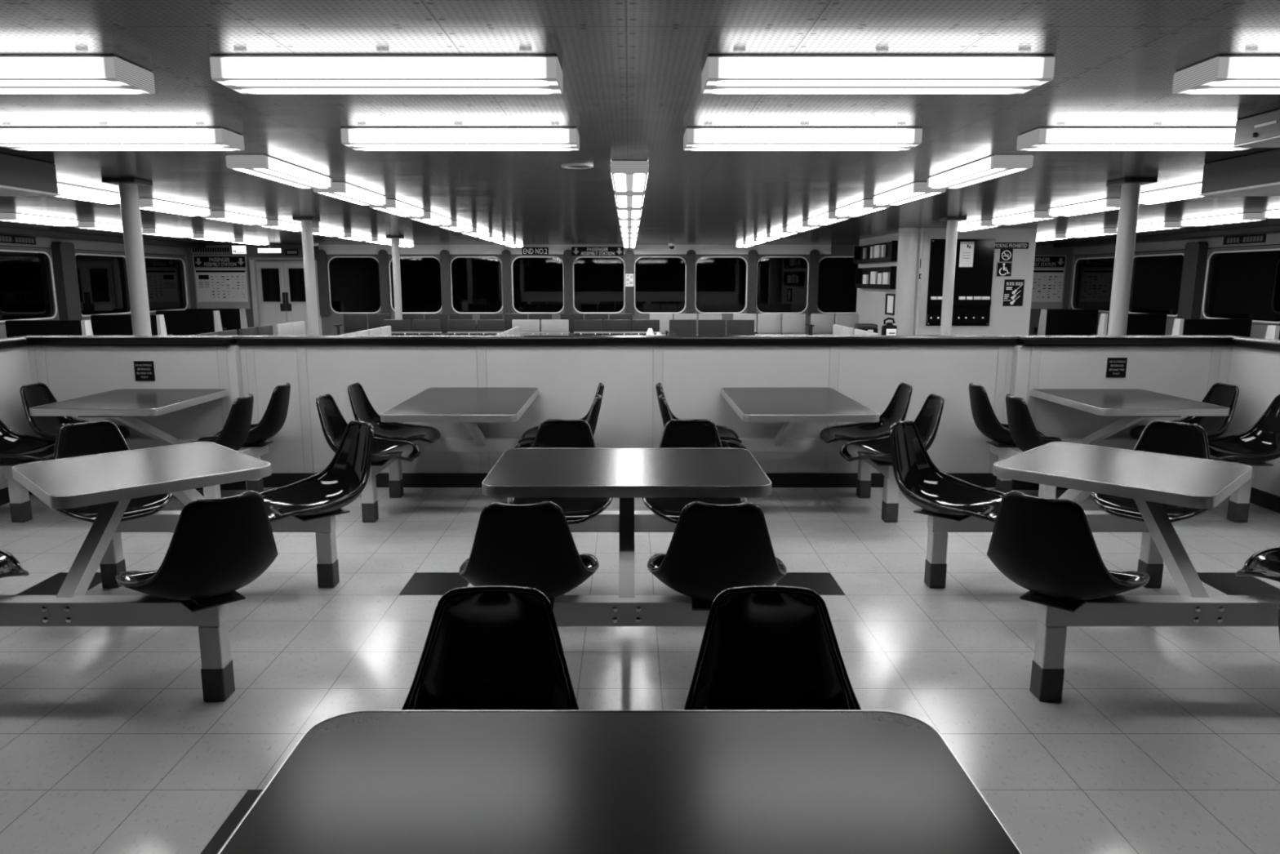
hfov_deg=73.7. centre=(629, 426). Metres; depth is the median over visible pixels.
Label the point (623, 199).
ceiling light
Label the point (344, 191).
ceiling light
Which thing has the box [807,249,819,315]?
pillar
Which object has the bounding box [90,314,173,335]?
bench
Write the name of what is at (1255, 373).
wall
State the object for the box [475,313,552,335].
seating
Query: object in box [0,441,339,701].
table
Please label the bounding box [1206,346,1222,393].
trim
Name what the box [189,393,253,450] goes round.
swivel chair
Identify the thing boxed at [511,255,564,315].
window
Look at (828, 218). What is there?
ceiling light
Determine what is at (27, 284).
window
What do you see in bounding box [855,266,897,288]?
brochure rack
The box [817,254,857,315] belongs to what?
window
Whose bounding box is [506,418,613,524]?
swivel chair
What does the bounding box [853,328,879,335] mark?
seating
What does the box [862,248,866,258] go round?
leaflet
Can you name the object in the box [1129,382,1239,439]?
swivel chair
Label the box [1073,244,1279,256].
trim
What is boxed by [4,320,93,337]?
bench
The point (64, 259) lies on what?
pillar
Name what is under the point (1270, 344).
trim
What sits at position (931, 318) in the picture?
shelf
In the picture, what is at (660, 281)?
window
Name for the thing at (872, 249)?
leaflet
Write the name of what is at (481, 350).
trim
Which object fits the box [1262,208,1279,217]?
ceiling light
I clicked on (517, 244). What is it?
ceiling light
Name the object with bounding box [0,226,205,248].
trim
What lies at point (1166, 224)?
ceiling light
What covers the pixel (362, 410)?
swivel chair
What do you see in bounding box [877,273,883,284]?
leaflet
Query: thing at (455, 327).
seating
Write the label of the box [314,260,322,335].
trim
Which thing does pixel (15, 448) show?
swivel chair
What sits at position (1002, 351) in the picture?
trim
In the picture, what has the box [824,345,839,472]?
trim
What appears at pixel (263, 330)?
seating
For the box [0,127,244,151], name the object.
ceiling light
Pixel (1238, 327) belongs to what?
bench
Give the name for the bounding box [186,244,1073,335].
wall
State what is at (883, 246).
leaflet
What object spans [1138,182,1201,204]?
ceiling light
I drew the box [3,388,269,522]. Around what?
table
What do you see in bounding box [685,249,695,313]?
pillar
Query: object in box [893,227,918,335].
column
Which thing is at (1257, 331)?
wall
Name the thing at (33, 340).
trim
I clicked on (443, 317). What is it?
seating
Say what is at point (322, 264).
pillar
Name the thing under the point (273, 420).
swivel chair
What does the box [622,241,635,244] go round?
ceiling light
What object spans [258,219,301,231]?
ceiling light
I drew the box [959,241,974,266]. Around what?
sheet
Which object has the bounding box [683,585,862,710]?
swivel chair
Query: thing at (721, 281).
window
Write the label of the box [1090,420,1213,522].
swivel chair
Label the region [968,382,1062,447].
swivel chair
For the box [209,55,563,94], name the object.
ceiling light
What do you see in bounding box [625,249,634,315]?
pillar
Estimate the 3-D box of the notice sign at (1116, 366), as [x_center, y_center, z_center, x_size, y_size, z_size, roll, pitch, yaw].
[3.270,-0.399,5.731,0.130,0.133,0.008,0,10,0]
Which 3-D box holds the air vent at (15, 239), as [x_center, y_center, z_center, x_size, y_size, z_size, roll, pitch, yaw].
[-9.921,-3.026,13.787,0.014,0.130,0.950,0,10,0]
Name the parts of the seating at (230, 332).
backrest, backrest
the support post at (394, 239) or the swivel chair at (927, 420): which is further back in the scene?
the support post at (394, 239)
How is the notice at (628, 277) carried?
attached to the pillar at (629, 255)
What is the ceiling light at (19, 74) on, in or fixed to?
attached to the ceiling
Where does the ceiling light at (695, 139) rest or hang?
attached to the ceiling
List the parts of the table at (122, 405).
leg, mount plate, leg, leg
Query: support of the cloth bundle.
on the side table
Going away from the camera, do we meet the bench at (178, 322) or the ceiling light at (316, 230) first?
the ceiling light at (316, 230)
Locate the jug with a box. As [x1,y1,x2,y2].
[880,317,897,335]
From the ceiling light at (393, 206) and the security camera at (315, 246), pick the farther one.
the security camera at (315, 246)
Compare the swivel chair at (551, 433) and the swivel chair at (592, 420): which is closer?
the swivel chair at (551, 433)
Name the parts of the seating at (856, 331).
backrest, backrest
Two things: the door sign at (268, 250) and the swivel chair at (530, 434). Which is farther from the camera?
the door sign at (268, 250)
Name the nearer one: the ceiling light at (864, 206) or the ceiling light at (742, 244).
the ceiling light at (864, 206)
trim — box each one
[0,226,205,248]
[0,244,185,256]
[0,337,27,349]
[6,335,241,346]
[33,346,49,389]
[216,346,231,427]
[234,335,1018,345]
[244,345,262,459]
[248,257,316,260]
[248,260,259,327]
[295,345,314,472]
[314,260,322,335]
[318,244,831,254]
[326,254,831,255]
[475,345,489,472]
[652,345,663,448]
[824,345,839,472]
[988,345,1008,472]
[1012,335,1253,346]
[1026,346,1041,425]
[1053,225,1279,248]
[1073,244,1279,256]
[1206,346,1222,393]
[1231,337,1279,351]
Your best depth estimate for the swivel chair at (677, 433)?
4.13 m
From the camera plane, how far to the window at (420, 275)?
19.26 m
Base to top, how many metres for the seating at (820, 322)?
0.800 m
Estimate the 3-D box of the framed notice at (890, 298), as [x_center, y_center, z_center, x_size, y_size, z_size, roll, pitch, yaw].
[4.487,-2.110,14.685,0.025,0.360,0.520,0,10,0]
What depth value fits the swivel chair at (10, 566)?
3.06 m
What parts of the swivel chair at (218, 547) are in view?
swivel plate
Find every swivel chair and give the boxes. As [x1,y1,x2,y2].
[0,419,56,466]
[0,549,29,577]
[19,382,129,439]
[51,420,173,522]
[115,490,278,612]
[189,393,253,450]
[196,382,290,447]
[259,420,374,522]
[315,393,420,466]
[347,382,440,443]
[401,585,579,710]
[458,501,599,610]
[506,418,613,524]
[514,393,601,448]
[517,382,604,443]
[641,418,747,524]
[646,501,786,610]
[655,382,742,443]
[658,393,747,449]
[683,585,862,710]
[819,382,912,443]
[840,393,944,466]
[888,420,1004,523]
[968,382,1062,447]
[986,490,1149,612]
[1005,393,1065,452]
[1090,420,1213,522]
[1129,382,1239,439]
[1207,394,1279,466]
[1235,546,1279,582]
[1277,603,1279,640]
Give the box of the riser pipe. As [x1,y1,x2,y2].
[913,227,924,335]
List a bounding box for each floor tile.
[15,572,101,595]
[200,789,262,853]
[398,572,469,595]
[775,572,844,595]
[1196,572,1279,595]
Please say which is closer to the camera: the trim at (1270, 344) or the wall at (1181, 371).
the trim at (1270, 344)
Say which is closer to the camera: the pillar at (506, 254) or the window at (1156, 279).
the window at (1156, 279)
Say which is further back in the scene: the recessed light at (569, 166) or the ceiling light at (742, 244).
the ceiling light at (742, 244)
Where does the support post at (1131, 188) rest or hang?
on the floor
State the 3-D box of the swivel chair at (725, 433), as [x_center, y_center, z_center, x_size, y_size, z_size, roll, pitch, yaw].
[0.447,-0.081,5.567,0.558,0.401,0.478,0,10,0]
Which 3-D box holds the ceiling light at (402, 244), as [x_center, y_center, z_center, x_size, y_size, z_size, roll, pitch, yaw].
[-4.750,-3.796,17.713,0.256,0.083,1.222,0,10,0]
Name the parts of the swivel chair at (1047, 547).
swivel plate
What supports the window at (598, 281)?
in the wall at (328, 322)
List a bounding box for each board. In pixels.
[192,255,250,308]
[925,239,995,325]
[1031,255,1066,308]
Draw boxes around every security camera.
[313,243,319,248]
[668,243,675,248]
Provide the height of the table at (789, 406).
0.700 m
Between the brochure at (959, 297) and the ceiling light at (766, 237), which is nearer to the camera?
the brochure at (959, 297)
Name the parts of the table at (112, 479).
leg, leg, leg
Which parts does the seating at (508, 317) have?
backrest, backrest, backrest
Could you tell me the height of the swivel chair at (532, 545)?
0.401 m
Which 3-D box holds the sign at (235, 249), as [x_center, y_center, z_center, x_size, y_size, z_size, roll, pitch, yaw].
[-8.510,-3.861,18.603,0.300,0.175,0.022,0,10,0]
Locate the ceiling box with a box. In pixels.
[1231,108,1279,147]
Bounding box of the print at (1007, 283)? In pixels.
[1006,282,1022,285]
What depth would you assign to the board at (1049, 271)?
19.19 m
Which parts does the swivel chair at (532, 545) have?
swivel plate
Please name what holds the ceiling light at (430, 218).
attached to the ceiling
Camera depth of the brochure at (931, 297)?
13.19 m
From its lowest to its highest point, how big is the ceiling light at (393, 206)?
0.083 m
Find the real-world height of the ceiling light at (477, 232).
0.083 m
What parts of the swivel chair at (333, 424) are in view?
swivel plate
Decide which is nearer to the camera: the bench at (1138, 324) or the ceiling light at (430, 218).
the ceiling light at (430, 218)
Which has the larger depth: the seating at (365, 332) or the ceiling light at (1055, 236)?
the ceiling light at (1055, 236)
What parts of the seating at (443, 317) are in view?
backrest, backrest, backrest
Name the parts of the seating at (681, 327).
backrest, backrest, backrest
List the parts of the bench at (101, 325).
panel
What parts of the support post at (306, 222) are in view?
cap plate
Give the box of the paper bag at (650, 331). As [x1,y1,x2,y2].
[646,328,654,335]
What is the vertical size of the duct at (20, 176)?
0.215 m
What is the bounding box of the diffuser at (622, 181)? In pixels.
[610,172,648,191]
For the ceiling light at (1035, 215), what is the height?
0.083 m
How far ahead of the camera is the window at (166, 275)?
18.34 m
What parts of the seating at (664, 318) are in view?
backrest, backrest, backrest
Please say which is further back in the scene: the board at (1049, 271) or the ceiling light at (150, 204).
the board at (1049, 271)
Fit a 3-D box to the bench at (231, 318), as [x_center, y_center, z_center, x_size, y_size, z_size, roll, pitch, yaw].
[-9.130,-2.220,18.928,1.260,0.800,0.280,0,10,0]
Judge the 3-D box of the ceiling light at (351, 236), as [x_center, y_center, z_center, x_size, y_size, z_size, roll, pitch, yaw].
[-4.750,-3.287,14.756,0.256,0.083,1.222,0,10,0]
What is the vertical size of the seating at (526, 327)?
0.800 m
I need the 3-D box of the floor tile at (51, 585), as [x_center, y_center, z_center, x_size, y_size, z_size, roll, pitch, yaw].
[-2.663,0.743,4.056,0.292,0.001,0.303,0,10,0]
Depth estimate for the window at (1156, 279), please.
16.14 m
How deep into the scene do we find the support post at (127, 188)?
6.82 m
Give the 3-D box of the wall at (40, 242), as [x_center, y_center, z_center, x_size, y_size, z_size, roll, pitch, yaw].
[-9.990,-0.913,7.199,0.120,2.200,24.500,0,10,0]
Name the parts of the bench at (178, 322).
panel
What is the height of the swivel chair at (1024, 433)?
0.401 m
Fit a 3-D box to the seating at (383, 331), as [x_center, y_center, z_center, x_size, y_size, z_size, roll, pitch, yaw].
[-3.550,-0.927,11.408,0.500,0.800,1.000,0,10,0]
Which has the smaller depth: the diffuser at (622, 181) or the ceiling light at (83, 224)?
the diffuser at (622, 181)
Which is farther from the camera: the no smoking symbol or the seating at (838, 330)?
the no smoking symbol
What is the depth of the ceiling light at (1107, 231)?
13.41 m
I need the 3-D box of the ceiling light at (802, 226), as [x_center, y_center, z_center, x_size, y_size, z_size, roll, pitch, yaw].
[2.420,-2.796,11.898,0.256,0.083,1.222,0,10,0]
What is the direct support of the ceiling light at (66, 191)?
attached to the ceiling
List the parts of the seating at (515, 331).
backrest, backrest, backrest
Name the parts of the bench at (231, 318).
panel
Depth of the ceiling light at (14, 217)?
10.46 m
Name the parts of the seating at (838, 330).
backrest, backrest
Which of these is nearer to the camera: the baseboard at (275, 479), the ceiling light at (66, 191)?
the baseboard at (275, 479)
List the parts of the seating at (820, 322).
armrest, backrest, backrest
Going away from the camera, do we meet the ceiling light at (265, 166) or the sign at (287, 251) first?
the ceiling light at (265, 166)
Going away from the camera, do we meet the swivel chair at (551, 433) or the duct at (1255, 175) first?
the swivel chair at (551, 433)
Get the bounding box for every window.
[0,246,57,324]
[75,250,130,319]
[144,254,188,314]
[326,255,381,315]
[387,255,441,315]
[449,255,502,315]
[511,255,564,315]
[572,255,625,315]
[634,255,686,315]
[694,255,747,315]
[755,255,809,315]
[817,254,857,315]
[1071,254,1115,313]
[1128,250,1184,319]
[1200,245,1279,325]
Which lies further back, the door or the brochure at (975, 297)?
the door
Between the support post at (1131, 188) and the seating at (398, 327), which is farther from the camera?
the seating at (398, 327)
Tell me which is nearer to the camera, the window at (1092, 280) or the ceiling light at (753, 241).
the ceiling light at (753, 241)
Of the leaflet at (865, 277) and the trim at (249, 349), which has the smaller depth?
the trim at (249, 349)
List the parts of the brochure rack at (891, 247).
panel, panel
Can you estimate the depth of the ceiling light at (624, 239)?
14.89 m
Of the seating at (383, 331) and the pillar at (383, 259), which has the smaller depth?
the seating at (383, 331)
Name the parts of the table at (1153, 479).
leg, leg, leg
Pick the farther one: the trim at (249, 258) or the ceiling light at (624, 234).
the trim at (249, 258)
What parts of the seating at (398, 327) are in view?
backrest, rail, backrest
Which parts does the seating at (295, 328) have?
backrest, backrest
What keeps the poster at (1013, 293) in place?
attached to the wall at (870, 303)
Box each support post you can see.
[101,178,152,335]
[292,217,319,335]
[386,235,404,319]
[938,217,966,335]
[1106,178,1157,335]
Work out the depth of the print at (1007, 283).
13.21 m
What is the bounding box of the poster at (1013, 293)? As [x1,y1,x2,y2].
[1002,279,1024,306]
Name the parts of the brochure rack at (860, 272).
panel, panel, panel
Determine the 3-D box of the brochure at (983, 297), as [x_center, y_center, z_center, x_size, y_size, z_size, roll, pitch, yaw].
[5.510,-1.993,13.198,0.120,0.045,0.008,0,10,0]
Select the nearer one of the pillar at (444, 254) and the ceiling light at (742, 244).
the ceiling light at (742, 244)
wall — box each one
[0,236,191,337]
[0,346,38,488]
[26,345,247,488]
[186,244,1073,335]
[240,345,1013,472]
[856,228,1036,335]
[1007,345,1231,437]
[1068,232,1279,338]
[1221,346,1279,496]
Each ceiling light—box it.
[0,55,155,94]
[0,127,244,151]
[0,213,79,226]
[57,182,119,204]
[74,221,143,232]
[138,198,212,216]
[142,227,194,237]
[188,233,235,241]
[201,210,268,225]
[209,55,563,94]
[225,155,332,188]
[229,237,269,244]
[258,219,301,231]
[312,226,345,236]
[313,182,386,205]
[336,232,372,240]
[340,127,579,151]
[364,236,391,244]
[368,199,424,217]
[386,240,413,247]
[408,211,452,225]
[437,220,472,231]
[459,226,489,236]
[477,232,502,240]
[491,237,514,244]
[504,240,523,247]
[610,160,648,191]
[614,191,644,207]
[617,207,641,218]
[618,217,639,226]
[620,226,639,232]
[621,232,637,237]
[622,237,636,241]
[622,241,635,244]
[623,244,635,248]
[683,127,922,151]
[701,55,1055,94]
[736,240,754,247]
[745,237,767,244]
[755,232,782,240]
[769,226,799,236]
[786,220,822,231]
[807,211,850,225]
[835,199,889,217]
[872,182,946,205]
[926,155,1033,188]
[957,219,1000,231]
[991,210,1057,225]
[1016,127,1253,151]
[1035,233,1071,241]
[1047,198,1119,216]
[1064,227,1116,237]
[1115,221,1184,232]
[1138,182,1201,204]
[1172,55,1279,94]
[1178,213,1266,226]
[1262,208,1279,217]
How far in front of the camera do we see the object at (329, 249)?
19.07 m
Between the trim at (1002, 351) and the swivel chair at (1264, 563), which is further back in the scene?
the trim at (1002, 351)
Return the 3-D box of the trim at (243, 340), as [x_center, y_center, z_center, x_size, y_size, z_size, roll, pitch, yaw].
[-0.020,-0.590,5.819,5.280,0.060,0.160,0,10,0]
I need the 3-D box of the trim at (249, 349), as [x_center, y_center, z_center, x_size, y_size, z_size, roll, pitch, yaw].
[-2.575,-0.116,5.853,0.060,0.885,0.005,0,10,0]
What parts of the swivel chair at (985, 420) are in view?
swivel plate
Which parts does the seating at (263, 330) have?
backrest, backrest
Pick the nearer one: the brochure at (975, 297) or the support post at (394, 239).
the brochure at (975, 297)
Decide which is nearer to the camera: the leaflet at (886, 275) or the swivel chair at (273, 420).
the swivel chair at (273, 420)
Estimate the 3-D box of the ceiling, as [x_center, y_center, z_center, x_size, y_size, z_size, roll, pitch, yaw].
[0.000,-2.055,7.054,20.260,0.100,25.000,0,10,0]
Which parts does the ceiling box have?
knob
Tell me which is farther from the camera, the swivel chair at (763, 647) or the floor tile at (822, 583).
the floor tile at (822, 583)
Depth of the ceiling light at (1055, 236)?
14.69 m
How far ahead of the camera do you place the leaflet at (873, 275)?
15.41 m
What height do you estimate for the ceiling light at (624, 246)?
0.083 m
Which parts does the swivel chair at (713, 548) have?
swivel plate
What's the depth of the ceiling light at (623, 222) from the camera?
10.46 m
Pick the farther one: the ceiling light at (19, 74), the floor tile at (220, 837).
the ceiling light at (19, 74)
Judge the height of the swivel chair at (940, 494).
0.401 m
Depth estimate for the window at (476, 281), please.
19.26 m
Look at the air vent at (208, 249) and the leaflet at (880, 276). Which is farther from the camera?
the air vent at (208, 249)
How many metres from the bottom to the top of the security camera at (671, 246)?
0.124 m
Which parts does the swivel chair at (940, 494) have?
swivel plate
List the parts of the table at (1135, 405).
leg, leg, mount plate, leg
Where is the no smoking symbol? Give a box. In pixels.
[999,248,1013,262]
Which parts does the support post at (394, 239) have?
cap plate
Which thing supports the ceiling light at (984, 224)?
attached to the ceiling
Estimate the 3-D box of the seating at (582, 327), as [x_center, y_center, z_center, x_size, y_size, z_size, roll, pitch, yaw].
[-0.200,-1.349,13.860,1.380,0.800,0.524,0,10,0]
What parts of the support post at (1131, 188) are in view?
cap plate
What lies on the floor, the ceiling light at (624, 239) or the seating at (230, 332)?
the seating at (230, 332)
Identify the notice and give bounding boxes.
[625,273,633,286]
[884,293,895,315]
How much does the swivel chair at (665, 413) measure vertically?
0.401 m
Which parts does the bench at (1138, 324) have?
panel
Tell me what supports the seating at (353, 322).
on the floor
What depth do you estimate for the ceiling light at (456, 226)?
11.69 m
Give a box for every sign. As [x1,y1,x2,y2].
[133,360,155,381]
[231,245,246,253]
[257,243,281,253]
[284,249,298,254]
[521,247,548,255]
[571,246,623,255]
[994,242,1028,248]
[995,262,1012,276]
[1106,357,1127,377]
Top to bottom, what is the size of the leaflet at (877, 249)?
0.270 m
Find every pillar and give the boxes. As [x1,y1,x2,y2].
[50,241,82,319]
[315,249,329,315]
[377,249,391,313]
[440,249,451,315]
[501,249,512,315]
[563,249,573,313]
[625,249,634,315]
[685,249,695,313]
[746,249,757,313]
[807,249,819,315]
[1177,241,1208,319]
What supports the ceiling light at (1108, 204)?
attached to the ceiling
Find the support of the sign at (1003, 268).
attached to the wall at (870, 303)
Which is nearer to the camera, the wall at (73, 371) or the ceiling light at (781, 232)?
the wall at (73, 371)
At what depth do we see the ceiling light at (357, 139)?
4.43 m
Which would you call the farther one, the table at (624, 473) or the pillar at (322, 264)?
the pillar at (322, 264)
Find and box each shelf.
[853,259,893,263]
[855,286,888,288]
[926,314,990,323]
[928,299,991,306]
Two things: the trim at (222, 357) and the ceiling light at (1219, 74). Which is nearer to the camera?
the ceiling light at (1219, 74)
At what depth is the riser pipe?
13.12 m
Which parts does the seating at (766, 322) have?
backrest, backrest, backrest, armrest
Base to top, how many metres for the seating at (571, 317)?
0.800 m
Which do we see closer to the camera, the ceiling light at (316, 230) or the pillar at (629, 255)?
the ceiling light at (316, 230)
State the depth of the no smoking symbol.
13.14 m
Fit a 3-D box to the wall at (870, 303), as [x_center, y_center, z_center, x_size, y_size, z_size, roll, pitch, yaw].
[5.370,-2.269,15.084,1.740,2.200,3.700,0,10,0]
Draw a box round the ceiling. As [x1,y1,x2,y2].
[0,0,1279,244]
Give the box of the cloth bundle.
[667,331,676,335]
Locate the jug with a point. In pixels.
(888, 329)
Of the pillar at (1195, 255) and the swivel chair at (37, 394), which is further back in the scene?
the pillar at (1195, 255)
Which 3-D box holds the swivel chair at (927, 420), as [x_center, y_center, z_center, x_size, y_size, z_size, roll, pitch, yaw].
[1.543,0.014,5.015,0.558,0.401,0.478,0,10,0]
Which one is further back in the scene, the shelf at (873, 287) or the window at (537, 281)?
the window at (537, 281)
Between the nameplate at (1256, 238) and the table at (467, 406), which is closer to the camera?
the table at (467, 406)
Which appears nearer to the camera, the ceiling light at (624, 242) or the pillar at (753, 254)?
the ceiling light at (624, 242)
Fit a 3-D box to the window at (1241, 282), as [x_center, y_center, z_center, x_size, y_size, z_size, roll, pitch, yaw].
[9.944,-2.276,13.763,0.071,1.220,1.980,0,10,0]
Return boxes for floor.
[0,487,1279,853]
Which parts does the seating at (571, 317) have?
backrest, backrest, backrest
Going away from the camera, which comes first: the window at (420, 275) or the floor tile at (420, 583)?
the floor tile at (420, 583)
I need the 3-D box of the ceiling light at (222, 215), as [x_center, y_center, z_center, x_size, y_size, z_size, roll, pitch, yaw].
[-4.750,-2.524,10.322,0.256,0.083,1.222,0,10,0]
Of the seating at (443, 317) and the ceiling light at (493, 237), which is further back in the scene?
the seating at (443, 317)
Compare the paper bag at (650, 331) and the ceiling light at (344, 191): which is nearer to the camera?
the ceiling light at (344, 191)
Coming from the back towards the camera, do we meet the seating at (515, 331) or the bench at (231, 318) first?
the bench at (231, 318)
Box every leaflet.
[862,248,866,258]
[862,274,868,284]
[870,246,874,257]
[870,271,877,284]
[874,244,881,257]
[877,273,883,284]
[881,244,885,257]
[882,272,889,284]
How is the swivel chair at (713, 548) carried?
on the table at (624, 473)
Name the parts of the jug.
handle, label panel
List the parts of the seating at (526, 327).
backrest, rail, backrest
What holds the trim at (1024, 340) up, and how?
on the wall at (1181, 371)
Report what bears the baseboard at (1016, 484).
attached to the wall at (1181, 371)
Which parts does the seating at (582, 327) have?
backrest, backrest, rail, backrest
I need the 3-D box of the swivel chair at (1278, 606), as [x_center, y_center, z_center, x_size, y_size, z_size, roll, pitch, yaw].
[1.573,0.593,1.646,0.478,0.401,0.558,-10,14,-44]
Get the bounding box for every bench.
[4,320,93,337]
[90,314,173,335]
[155,310,226,335]
[185,308,248,335]
[1033,309,1098,335]
[1090,313,1167,335]
[1171,318,1252,337]
[1264,324,1279,339]
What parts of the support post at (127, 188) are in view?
cap plate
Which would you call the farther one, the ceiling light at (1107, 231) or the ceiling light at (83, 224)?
the ceiling light at (1107, 231)
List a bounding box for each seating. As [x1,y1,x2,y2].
[195,329,237,335]
[238,324,273,335]
[276,320,305,335]
[334,313,391,335]
[339,329,368,335]
[367,325,391,335]
[383,320,441,335]
[402,313,472,335]
[447,320,504,335]
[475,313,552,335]
[501,326,519,335]
[511,320,569,335]
[560,313,632,335]
[573,320,660,335]
[649,313,726,335]
[665,320,757,335]
[733,313,812,335]
[809,313,858,335]
[832,324,853,335]
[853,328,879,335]
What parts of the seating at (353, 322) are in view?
armrest, backrest, backrest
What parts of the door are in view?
pane, glass frame, push plate, push plate, glass frame, pane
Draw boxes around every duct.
[0,152,60,196]
[1198,148,1279,196]
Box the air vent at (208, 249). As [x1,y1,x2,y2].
[191,245,230,253]
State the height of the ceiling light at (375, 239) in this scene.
0.083 m
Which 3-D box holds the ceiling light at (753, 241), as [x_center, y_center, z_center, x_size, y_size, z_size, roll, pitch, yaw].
[2.420,-3.558,16.333,0.256,0.083,1.222,0,10,0]
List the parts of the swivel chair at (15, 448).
swivel plate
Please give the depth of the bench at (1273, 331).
11.44 m
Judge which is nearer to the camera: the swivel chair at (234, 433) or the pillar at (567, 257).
the swivel chair at (234, 433)
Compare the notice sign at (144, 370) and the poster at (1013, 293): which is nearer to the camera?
the notice sign at (144, 370)
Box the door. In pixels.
[254,261,308,335]
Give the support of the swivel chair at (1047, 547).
on the table at (1153, 479)
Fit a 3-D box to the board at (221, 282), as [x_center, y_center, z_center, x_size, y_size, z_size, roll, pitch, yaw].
[-9.180,-3.257,19.207,1.200,1.190,0.040,0,10,0]
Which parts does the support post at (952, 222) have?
cap plate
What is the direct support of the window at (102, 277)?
in the wall at (40, 242)
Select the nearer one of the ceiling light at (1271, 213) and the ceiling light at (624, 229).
the ceiling light at (1271, 213)
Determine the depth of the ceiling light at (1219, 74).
3.05 m
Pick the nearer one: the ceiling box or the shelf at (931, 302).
the ceiling box
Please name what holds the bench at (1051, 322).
on the floor
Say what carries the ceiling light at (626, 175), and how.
attached to the ceiling
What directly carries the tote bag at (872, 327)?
on the side table
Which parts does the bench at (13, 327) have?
panel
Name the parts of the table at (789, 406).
leg, leg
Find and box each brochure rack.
[853,240,897,263]
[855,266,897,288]
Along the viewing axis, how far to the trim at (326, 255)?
19.08 m
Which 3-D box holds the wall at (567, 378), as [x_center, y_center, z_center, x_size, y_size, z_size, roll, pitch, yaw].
[-0.020,-0.075,5.908,5.240,0.985,0.090,0,10,0]
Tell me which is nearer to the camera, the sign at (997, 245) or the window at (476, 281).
the sign at (997, 245)
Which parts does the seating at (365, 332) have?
backrest, backrest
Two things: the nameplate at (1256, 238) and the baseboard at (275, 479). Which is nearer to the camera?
the baseboard at (275, 479)
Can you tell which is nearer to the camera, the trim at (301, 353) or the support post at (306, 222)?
the trim at (301, 353)
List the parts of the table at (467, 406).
leg, leg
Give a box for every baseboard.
[0,486,32,506]
[195,480,246,489]
[262,472,996,487]
[1011,479,1068,489]
[1248,487,1279,513]
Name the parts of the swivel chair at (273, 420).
swivel plate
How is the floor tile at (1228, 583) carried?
on the floor
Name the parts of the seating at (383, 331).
backrest, backrest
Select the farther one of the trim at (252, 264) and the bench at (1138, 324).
the trim at (252, 264)
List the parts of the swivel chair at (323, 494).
swivel plate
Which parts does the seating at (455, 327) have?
backrest, rail, backrest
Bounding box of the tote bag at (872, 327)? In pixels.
[853,323,878,333]
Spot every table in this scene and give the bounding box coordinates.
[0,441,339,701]
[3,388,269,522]
[217,710,1022,853]
[361,387,538,522]
[481,448,771,626]
[720,387,898,522]
[924,441,1279,701]
[990,388,1255,522]
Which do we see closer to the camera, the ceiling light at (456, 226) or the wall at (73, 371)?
the wall at (73, 371)
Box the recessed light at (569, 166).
[561,163,593,168]
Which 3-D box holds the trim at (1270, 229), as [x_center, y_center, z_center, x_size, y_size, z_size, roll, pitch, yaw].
[9.680,-3.056,13.376,0.499,0.070,11.400,0,10,0]
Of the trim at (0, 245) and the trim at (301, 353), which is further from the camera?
the trim at (0, 245)
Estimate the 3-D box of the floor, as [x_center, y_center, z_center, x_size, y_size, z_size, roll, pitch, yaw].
[0.000,0.211,7.444,20.260,0.100,25.000,0,10,0]
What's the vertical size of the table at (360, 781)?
0.700 m
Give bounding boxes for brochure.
[930,296,937,299]
[958,296,965,299]
[973,296,981,299]
[982,296,990,299]
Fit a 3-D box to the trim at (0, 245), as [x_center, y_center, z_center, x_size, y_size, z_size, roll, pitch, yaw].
[-9.915,-2.849,13.411,0.029,0.020,11.400,0,10,0]
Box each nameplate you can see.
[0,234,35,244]
[1222,234,1266,244]
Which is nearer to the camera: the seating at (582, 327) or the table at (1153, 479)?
the table at (1153, 479)
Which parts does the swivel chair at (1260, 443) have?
swivel plate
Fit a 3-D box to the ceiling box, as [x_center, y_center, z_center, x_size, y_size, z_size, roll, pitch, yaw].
[3.316,-1.425,4.067,0.659,0.130,0.350,0,10,0]
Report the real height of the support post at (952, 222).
2.200 m
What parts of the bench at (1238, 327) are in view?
panel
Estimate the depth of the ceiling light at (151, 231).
13.39 m
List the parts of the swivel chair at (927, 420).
swivel plate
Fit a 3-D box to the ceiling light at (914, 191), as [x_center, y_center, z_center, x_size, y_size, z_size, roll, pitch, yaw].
[2.420,-2.033,7.463,0.256,0.083,1.222,0,10,0]
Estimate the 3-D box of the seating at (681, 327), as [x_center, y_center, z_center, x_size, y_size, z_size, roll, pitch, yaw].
[1.310,-1.351,13.872,1.460,0.800,0.500,0,10,0]
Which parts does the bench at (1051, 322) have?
panel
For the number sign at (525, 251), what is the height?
0.180 m
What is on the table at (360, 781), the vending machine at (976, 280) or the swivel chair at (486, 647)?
the swivel chair at (486, 647)
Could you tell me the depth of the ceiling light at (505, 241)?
16.19 m
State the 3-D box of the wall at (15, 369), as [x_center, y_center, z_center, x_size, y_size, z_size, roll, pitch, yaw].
[-4.075,0.472,2.729,0.090,0.985,6.220,0,10,0]
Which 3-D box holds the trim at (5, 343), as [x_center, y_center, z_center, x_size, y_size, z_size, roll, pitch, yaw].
[-4.075,-0.040,2.624,0.160,0.060,6.185,0,10,0]
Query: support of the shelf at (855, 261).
attached to the brochure rack at (891, 247)
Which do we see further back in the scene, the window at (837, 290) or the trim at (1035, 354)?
the window at (837, 290)
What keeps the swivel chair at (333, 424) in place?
on the table at (467, 406)
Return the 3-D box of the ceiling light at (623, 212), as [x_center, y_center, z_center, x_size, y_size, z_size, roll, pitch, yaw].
[0.000,-2.331,9.198,0.256,0.083,1.222,0,10,0]

